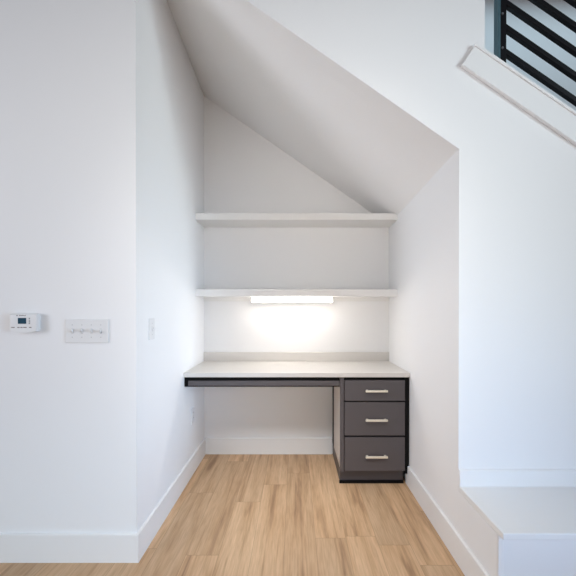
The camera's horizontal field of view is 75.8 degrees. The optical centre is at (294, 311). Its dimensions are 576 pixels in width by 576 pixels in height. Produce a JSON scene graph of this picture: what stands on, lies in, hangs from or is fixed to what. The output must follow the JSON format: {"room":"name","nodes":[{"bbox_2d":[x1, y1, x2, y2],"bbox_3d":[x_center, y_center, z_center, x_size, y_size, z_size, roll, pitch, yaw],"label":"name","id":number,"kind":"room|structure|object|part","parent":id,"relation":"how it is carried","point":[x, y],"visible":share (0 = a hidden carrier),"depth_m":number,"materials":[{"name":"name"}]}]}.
{"room":"home office","nodes":[
{"label":"home office","id":0,"kind":"room"},
{"bbox_2d":[146,0,203,517],"bbox_3d":[-0.838,-0.726,2.547,0.120,3.900,1.234,0,0,0],"label":"wall","id":1,"kind":"structure","parent":0,"point":[174,94],"depth_m":2.31,"materials":[{"name":"white paint"}]},
{"bbox_2d":[149,318,154,339],"bbox_3d":[-0.768,0.095,2.001,0.019,0.116,0.074,0,0,0],"label":"light switch","id":2,"kind":"object","parent":1,"relation":"attached to","point":[151,320],"visible":1,"depth_m":1.99,"materials":[{"name":"white plastic"}]},
{"bbox_2d":[137,438,205,559],"bbox_3d":[-0.771,1.155,2.497,0.014,0.137,1.354,0,0,0],"label":"baseboard","id":3,"kind":"structure","parent":1,"relation":"attached to","point":[151,526],"depth_m":2.23,"materials":[{"name":"white paint"}]},
{"bbox_2d":[191,407,193,423],"bbox_3d":[-0.774,0.788,2.804,0.008,0.116,0.072,0,0,0],"label":"wall outlet","id":4,"kind":"object","parent":1,"relation":"attached to","point":[192,409],"visible":1,"depth_m":2.79,"materials":[{"name":"white plastic"}]},
{"bbox_2d":[0,454,464,575],"bbox_3d":[0.300,1.287,-0.009,7.800,0.100,6.368,0,0,0],"label":"floor","id":5,"kind":"structure","parent":0,"point":[237,514],"depth_m":2.08,"materials":[{"name":"brown wood"}]},
{"bbox_2d":[332,377,408,482],"bbox_3d":[0.559,0.841,2.856,0.486,0.763,0.601,0,0,0],"label":"base cabinet","id":6,"kind":"object","parent":5,"relation":"on","point":[370,415],"visible":1,"depth_m":2.59,"materials":[{"name":"black wood"}]},
{"bbox_3d":[0.318,0.780,2.802,0.004,0.641,0.385,0,0,0],"label":"panel","id":7,"kind":"part","parent":6,"relation":"part of","materials":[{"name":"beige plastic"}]},
{"bbox_3d":[0.558,0.999,2.599,0.422,0.236,0.022,0,0,0],"label":"drawer","id":8,"kind":"part","parent":6,"relation":"part of","materials":[{"name":"grey paint"}]},
{"bbox_3d":[0.558,0.752,2.598,0.422,0.233,0.022,0,0,0],"label":"drawer","id":9,"kind":"part","parent":6,"relation":"part of","materials":[{"name":"grey paint"}]},
{"bbox_3d":[0.558,0.553,2.597,0.422,0.144,0.022,0,0,0],"label":"drawer","id":10,"kind":"part","parent":6,"relation":"part of","materials":[{"name":"grey paint"}]},
{"bbox_3d":[0.566,1.010,2.572,0.154,0.015,0.032,0,0,0],"label":"handle","id":11,"kind":"part","parent":6,"relation":"part of","materials":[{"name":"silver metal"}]},
{"bbox_3d":[0.566,0.756,2.571,0.154,0.015,0.032,0,0,0],"label":"handle","id":12,"kind":"part","parent":6,"relation":"part of","materials":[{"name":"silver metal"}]},
{"bbox_3d":[0.566,0.553,2.570,0.154,0.015,0.032,0,0,0],"label":"handle","id":13,"kind":"part","parent":6,"relation":"part of","materials":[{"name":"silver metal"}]},
{"bbox_2d":[458,486,575,575],"bbox_3d":[2.201,1.042,1.624,2.797,0.372,0.391,0,0,0],"label":"stair landing","id":14,"kind":"structure","parent":5,"relation":"on","point":[510,531],"depth_m":1.53,"materials":[{"name":"white paint"}]},
{"bbox_3d":[0.814,1.057,1.467,0.022,0.346,0.008,0,0,0],"label":"corner trim","id":15,"kind":"part","parent":14,"relation":"part of","materials":[{"name":"white paint"}]},
{"bbox_2d":[0,0,575,532],"bbox_3d":[0.000,-0.723,1.870,7.200,3.900,0.120,0,0,0],"label":"wall","id":16,"kind":"structure","parent":0,"point":[73,72],"depth_m":1.81,"materials":[{"name":"white paint"}]},
{"bbox_2d":[10,314,40,332],"bbox_3d":[-1.310,0.057,1.797,0.133,0.092,0.034,0,0,0],"label":"thermostat","id":17,"kind":"object","parent":16,"relation":"attached to","point":[19,323],"visible":1,"depth_m":1.78,"materials":[{"name":"white plastic"}]},
{"bbox_2d":[0,533,139,562],"bbox_3d":[-2.182,1.159,1.813,2.836,0.137,0.014,0,0,0],"label":"baseboard","id":18,"kind":"structure","parent":16,"relation":"attached to","point":[14,547],"depth_m":1.81,"materials":[{"name":"white paint"}]},
{"bbox_2d":[65,319,108,342],"bbox_3d":[-1.009,0.095,1.805,0.209,0.112,0.020,0,0,0],"label":"light switch","id":19,"kind":"object","parent":16,"relation":"attached to","point":[76,330],"visible":1,"depth_m":1.79,"materials":[{"name":"white plastic"}]},
{"bbox_2d":[459,469,575,486],"bbox_3d":[2.203,0.815,1.812,2.795,0.082,0.012,0,0,0],"label":"baseboard","id":20,"kind":"structure","parent":16,"relation":"attached to","point":[467,477],"depth_m":1.81,"materials":[{"name":"white paint"}]},
{"bbox_2d":[461,43,575,145],"bbox_3d":[2.163,-0.342,1.800,2.706,1.909,0.025,0,0,0],"label":"trim","id":21,"kind":"structure","parent":16,"relation":"attached to","point":[481,63],"depth_m":1.79,"materials":[{"name":"white paint"}]},
{"bbox_2d":[494,0,575,106],"bbox_3d":[2.307,-1.088,1.868,2.587,3.070,0.040,0,0,0],"label":"stair railing","id":22,"kind":"object","parent":16,"relation":"attached to","point":[501,29],"visible":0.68,"depth_m":1.85,"materials":[{"name":"black metal"}]},
{"bbox_3d":[1.020,-1.912,1.864,0.014,1.422,0.040,0,0,0],"label":"plate","id":23,"kind":"part","parent":22,"relation":"part of","materials":[{"name":"blue"}]},
{"bbox_3d":[1.042,-1.908,1.864,0.031,1.429,0.032,0,0,0],"label":"post","id":24,"kind":"part","parent":22,"relation":"part of","materials":[{"name":"black metal"}]},
{"bbox_2d":[166,0,447,214],"bbox_3d":[0.072,-1.377,2.544,1.701,1.444,1.234,0,0,0],"label":"ceiling","id":25,"kind":"structure","parent":0,"point":[239,66],"depth_m":2.35,"materials":[{"name":"white paint"}]},
{"bbox_2d":[204,0,575,453],"bbox_3d":[1.351,-0.730,3.224,4.498,3.900,0.120,0,0,0],"label":"wall","id":26,"kind":"structure","parent":0,"point":[244,172],"depth_m":3.17,"materials":[{"name":"white paint"}]},
{"bbox_2d":[206,438,331,453],"bbox_3d":[-0.225,1.152,3.167,1.078,0.137,0.014,0,0,0],"label":"baseboard","id":27,"kind":"structure","parent":26,"relation":"attached to","point":[213,445],"depth_m":3.16,"materials":[{"name":"white paint"}]},
{"bbox_2d":[195,213,397,226],"bbox_3d":[0.013,-0.743,3.028,1.581,0.052,0.273,0,0,0],"label":"wall shelf","id":28,"kind":"object","parent":26,"relation":"attached to","point":[205,219],"visible":1,"depth_m":2.89,"materials":[{"name":"white paint"}]},
{"bbox_2d":[183,352,409,386],"bbox_3d":[0.013,0.439,2.874,1.581,0.179,0.593,0,0,0],"label":"countertop","id":29,"kind":"structure","parent":26,"relation":"attached to","point":[218,369],"depth_m":2.77,"materials":[{"name":"white stone"}]},
{"bbox_3d":[-0.218,0.503,2.594,1.061,0.035,0.013,0,0,0],"label":"panel","id":30,"kind":"part","parent":29,"relation":"part of","materials":[{"name":"grey paint"}]},
{"bbox_2d":[204,352,388,360],"bbox_3d":[0.013,0.386,3.160,1.581,0.077,0.020,0,0,0],"label":"backsplash","id":31,"kind":"structure","parent":26,"relation":"attached to","point":[208,356],"depth_m":3.15,"materials":[{"name":"white stone"}]},
{"bbox_2d":[196,289,397,300],"bbox_3d":[0.013,-0.130,3.031,1.581,0.090,0.273,0,0,0],"label":"wall shelf","id":32,"kind":"object","parent":26,"relation":"attached to","point":[208,294],"visible":0.95,"depth_m":2.89,"materials":[{"name":"white paint"}]},
{"bbox_2d":[251,297,332,301],"bbox_3d":[-0.024,-0.096,3.018,0.665,0.045,0.045,0,0,0],"label":"light bar","id":33,"kind":"object","parent":32,"relation":"attached to","point":[254,299],"visible":0.92,"depth_m":3.00,"materials":[{"name":"white plastic"}]},
{"bbox_2d":[389,159,448,517],"bbox_3d":[0.863,0.213,2.552,0.120,2.022,1.234,0,0,0],"label":"wall","id":34,"kind":"structure","parent":0,"point":[419,238],"depth_m":2.28,"materials":[{"name":"white paint"}]},
{"bbox_2d":[405,466,488,575],"bbox_3d":[0.796,1.158,2.059,0.014,0.137,1.175,0,0,0],"label":"baseboard","id":35,"kind":"structure","parent":34,"relation":"attached to","point":[466,560],"depth_m":1.94,"materials":[{"name":"white paint"}]}
]}

